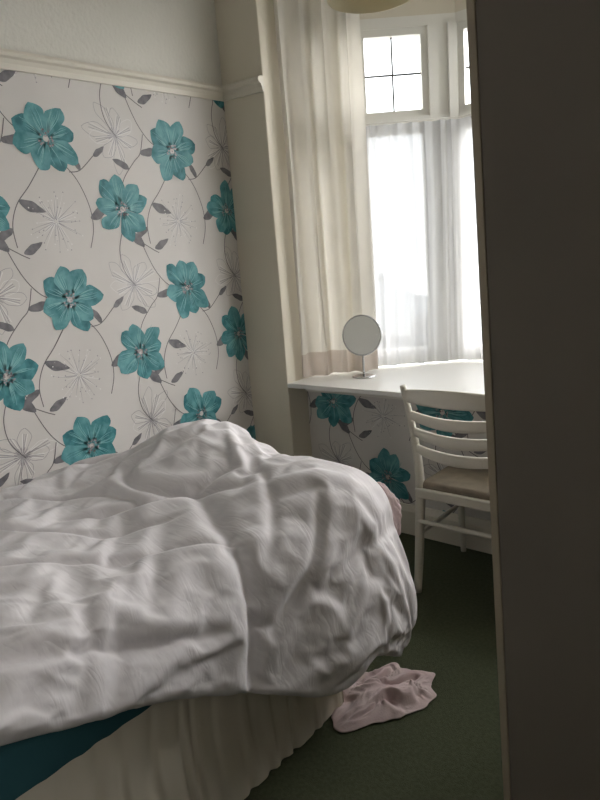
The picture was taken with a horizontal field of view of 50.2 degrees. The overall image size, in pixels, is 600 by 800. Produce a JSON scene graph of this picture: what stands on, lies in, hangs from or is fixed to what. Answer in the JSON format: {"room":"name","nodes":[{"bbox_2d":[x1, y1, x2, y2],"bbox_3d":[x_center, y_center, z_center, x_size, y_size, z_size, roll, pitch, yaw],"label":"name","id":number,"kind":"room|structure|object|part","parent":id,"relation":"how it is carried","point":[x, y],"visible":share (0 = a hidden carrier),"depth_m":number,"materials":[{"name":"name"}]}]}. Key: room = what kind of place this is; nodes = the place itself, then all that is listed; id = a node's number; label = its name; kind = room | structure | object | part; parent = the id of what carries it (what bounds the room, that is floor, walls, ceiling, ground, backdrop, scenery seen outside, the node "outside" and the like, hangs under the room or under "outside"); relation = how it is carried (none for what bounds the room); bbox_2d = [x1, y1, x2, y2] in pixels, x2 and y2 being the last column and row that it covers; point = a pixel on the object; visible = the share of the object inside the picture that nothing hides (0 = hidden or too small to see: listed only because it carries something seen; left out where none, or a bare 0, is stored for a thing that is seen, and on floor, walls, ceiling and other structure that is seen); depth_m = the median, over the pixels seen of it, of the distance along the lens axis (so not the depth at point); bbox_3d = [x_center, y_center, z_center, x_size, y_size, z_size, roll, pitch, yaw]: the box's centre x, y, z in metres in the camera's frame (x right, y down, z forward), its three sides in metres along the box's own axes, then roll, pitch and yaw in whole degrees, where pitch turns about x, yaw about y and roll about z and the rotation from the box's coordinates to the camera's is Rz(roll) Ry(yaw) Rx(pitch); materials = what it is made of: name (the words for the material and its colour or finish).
{"room":"bedroom","nodes":[
{"label":"bedroom","id":0,"kind":"room"},
{"bbox_2d":[0,0,255,488],"bbox_3d":[-1.540,-0.324,1.992,0.103,2.720,3.700,6,16,40],"label":"wall","id":1,"kind":"structure","parent":0,"point":[122,321],"depth_m":2.74,"materials":[{"name":"paper"}]},
{"bbox_2d":[0,48,263,101],"bbox_3d":[-1.458,-1.062,1.712,0.275,0.172,3.700,6,16,40],"label":"trim","id":2,"kind":"structure","parent":1,"relation":"attached to","point":[12,60],"depth_m":2.69,"materials":[{"name":"beige wood"}]},
{"bbox_2d":[214,0,490,520],"bbox_3d":[0.918,-0.663,2.673,2.930,2.720,0.600,6,16,40],"label":"wall","id":3,"kind":"structure","parent":0,"point":[370,435],"depth_m":3.18,"materials":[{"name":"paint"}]},
{"bbox_2d":[287,361,484,399],"bbox_3d":[1.089,-0.051,2.848,2.310,0.068,0.845,6,16,40],"label":"desk","id":4,"kind":"object","parent":3,"relation":"attached to","point":[458,376],"visible":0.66,"depth_m":3.15,"materials":[{"name":"white laminate"}]},
{"bbox_2d":[342,315,381,378],"bbox_3d":[0.317,-0.275,3.256,0.125,0.316,0.174,-12,14,-30],"label":"mirror","id":5,"kind":"object","parent":4,"relation":"on","point":[361,334],"visible":1,"depth_m":3.24,"materials":[{"name":"silver metal"}]},
{"bbox_3d":[0.313,-0.328,3.245,0.196,0.196,0.024,1,13,24],"label":"glass","id":6,"kind":"part","parent":5,"relation":"part of","materials":[{"name":"white mirror"}]},
{"bbox_3d":[0.313,-0.328,3.245,0.209,0.209,0.028,1,13,24],"label":"frame","id":7,"kind":"part","parent":5,"relation":"part of","materials":[{"name":"silver metal"}]},
{"bbox_3d":[0.325,-0.182,3.276,0.016,0.105,0.016,6,16,40],"label":"stem","id":8,"kind":"part","parent":5,"relation":"part of","materials":[{"name":"silver metal"}]},
{"bbox_2d":[366,114,470,124],"bbox_3d":[0.922,-1.387,3.004,1.750,0.008,0.295,1,13,24],"label":"wire","id":9,"kind":"object","parent":3,"relation":"attached to","point":[467,114],"visible":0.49,"depth_m":3.22,"materials":[{"name":"white paint"}]},
{"bbox_2d":[366,116,482,365],"bbox_3d":[1.018,-0.784,3.129,1.576,1.229,0.270,1,13,26],"label":"curtain","id":10,"kind":"object","parent":9,"relation":"hanging from","point":[421,174],"visible":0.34,"depth_m":3.34,"materials":[{"name":"white fabric"}]},
{"bbox_2d":[399,502,491,553],"bbox_3d":[0.964,0.627,2.780,2.320,0.152,0.018,6,16,40],"label":"baseboard","id":11,"kind":"structure","parent":3,"relation":"attached to","point":[408,511],"depth_m":3.00,"materials":[{"name":"beige wood"}]},
{"bbox_2d":[244,532,503,799],"bbox_3d":[-0.065,1.066,1.711,2.930,0.100,4.800,6,16,40],"label":"floor","id":12,"kind":"structure","parent":0,"point":[449,748],"depth_m":1.85,"materials":[{"name":"green carpet"}]},
{"bbox_2d":[0,691,343,799],"bbox_3d":[-1.006,0.828,1.621,1.321,0.534,1.960,6,16,40],"label":"bed","id":13,"kind":"object","parent":12,"relation":"on","point":[204,747],"visible":0.17,"depth_m":1.44,"materials":[{"name":"beige fabric"}]},
{"bbox_3d":[-1.033,0.643,1.580,1.305,0.153,1.940,6,16,40],"label":"mattress","id":14,"kind":"part","parent":13,"relation":"part of","materials":[{"name":"fabric"}]},
{"bbox_2d":[0,419,416,745],"bbox_3d":[-0.840,0.568,1.635,1.508,0.690,2.111,6,16,40],"label":"duvet","id":15,"kind":"object","parent":13,"relation":"on","point":[199,558],"visible":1,"depth_m":1.58,"materials":[{"name":"fabric"}]},
{"bbox_2d":[377,482,401,535],"bbox_3d":[0.244,0.363,2.030,0.180,0.231,0.069,6,16,40],"label":"cloth","id":16,"kind":"object","parent":13,"relation":"on","point":[394,502],"visible":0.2,"depth_m":1.97,"materials":[{"name":"fabric"}]},
{"bbox_2d":[331,662,436,732],"bbox_3d":[0.255,0.894,2.000,0.400,0.059,0.237,-10,13,-23],"label":"cloth","id":17,"kind":"object","parent":12,"relation":"on","point":[390,691],"visible":0.87,"depth_m":1.95,"materials":[{"name":"pink fabric"}]},
{"bbox_2d":[400,384,491,592],"bbox_3d":[0.717,0.339,2.522,0.459,0.865,0.521,6,16,40],"label":"dining chair","id":18,"kind":"object","parent":12,"relation":"on","point":[464,482],"visible":0.65,"depth_m":2.41,"materials":[{"name":"paint"}]},
{"bbox_3d":[0.456,0.357,2.530,0.106,0.865,0.040,-16,16,-43],"label":"leg","id":19,"kind":"part","parent":18,"relation":"part of","materials":[{"name":"paint"}]},
{"bbox_3d":[0.568,0.102,2.316,0.416,0.295,0.124,6,16,40],"label":"backrest","id":20,"kind":"part","parent":18,"relation":"part of","materials":[{"name":"paint"}]},
{"bbox_3d":[0.744,0.345,2.555,0.440,0.040,0.395,6,16,40],"label":"seat frame","id":21,"kind":"part","parent":18,"relation":"part of","materials":[{"name":"paint"}]},
{"bbox_3d":[0.745,0.319,2.553,0.392,0.042,0.370,6,16,40],"label":"seat","id":22,"kind":"part","parent":18,"relation":"part of","materials":[{"name":"fabric"}]},
{"bbox_3d":[0.721,0.489,2.872,0.039,0.422,0.061,6,16,40],"label":"leg","id":23,"kind":"part","parent":18,"relation":"part of","materials":[{"name":"paint"}]},
{"bbox_2d":[466,0,599,799],"bbox_3d":[0.856,-0.003,1.219,0.723,2.050,0.900,3,14,40],"label":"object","id":24,"kind":"object","parent":12,"relation":"on","point":[534,65],"visible":1,"depth_m":1.01,"materials":[{"name":"laminate"}]},
{"bbox_3d":[0.466,-0.002,1.252,0.014,1.985,0.448,3,14,40],"label":"door","id":25,"kind":"part","parent":24,"relation":"part of","materials":[{"name":"brown wood"}]},
{"bbox_2d":[360,0,465,19],"bbox_3d":[1.157,-0.719,2.849,2.452,2.720,0.730,6,16,40],"label":"wall","id":26,"kind":"structure","parent":0,"point":[412,7],"depth_m":3.18,"materials":[{"name":"beige paint"}]},
{"bbox_2d":[360,12,461,365],"bbox_3d":[0.469,-1.053,3.391,0.744,1.748,0.088,-5,12,0],"label":"window","id":27,"kind":"structure","parent":26,"relation":"in","point":[436,34],"depth_m":3.23,"materials":[{"name":"white paint"}]},
{"bbox_2d":[455,9,482,359],"bbox_3d":[1.319,-1.038,3.004,1.205,1.748,0.080,6,16,40],"label":"window","id":28,"kind":"structure","parent":26,"relation":"in","point":[464,108],"depth_m":3.23,"materials":[{"name":"white paint"}]},
{"bbox_3d":[-0.249,-1.694,1.161,2.930,0.100,4.900,6,16,40],"label":"ceiling","id":29,"kind":"structure","parent":0,"visible":0},
{"bbox_2d":[327,0,409,13],"bbox_3d":[0.178,-1.461,1.736,0.256,0.660,0.256,6,16,40],"label":"pendant lamp","id":30,"kind":"object","parent":29,"relation":"hanging from","point":[346,6],"visible":1,"depth_m":1.91,"materials":[{"name":"white plastic"}]},
{"bbox_3d":[0.923,-1.964,2.456,2.259,0.092,0.714,6,16,40],"label":"rail","id":31,"kind":"object","parent":29,"relation":"attached to","visible":0},
{"bbox_2d":[273,0,377,377],"bbox_3d":[0.142,-1.039,3.198,0.425,1.846,0.093,-7,12,-11],"label":"curtain","id":32,"kind":"object","parent":31,"relation":"hanging from","point":[319,53],"visible":0.95,"depth_m":3.18,"materials":[{"name":"fabric"}]},
{"label":"outside","id":33,"kind":"structure","parent":0,"visible":0},
{"bbox_2d":[378,359,482,366],"bbox_3d":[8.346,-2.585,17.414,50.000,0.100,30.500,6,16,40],"label":"windowsill","id":34,"kind":"structure","parent":33,"point":[462,359],"depth_m":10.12,"materials":[{"name":"white paint"}]}
]}

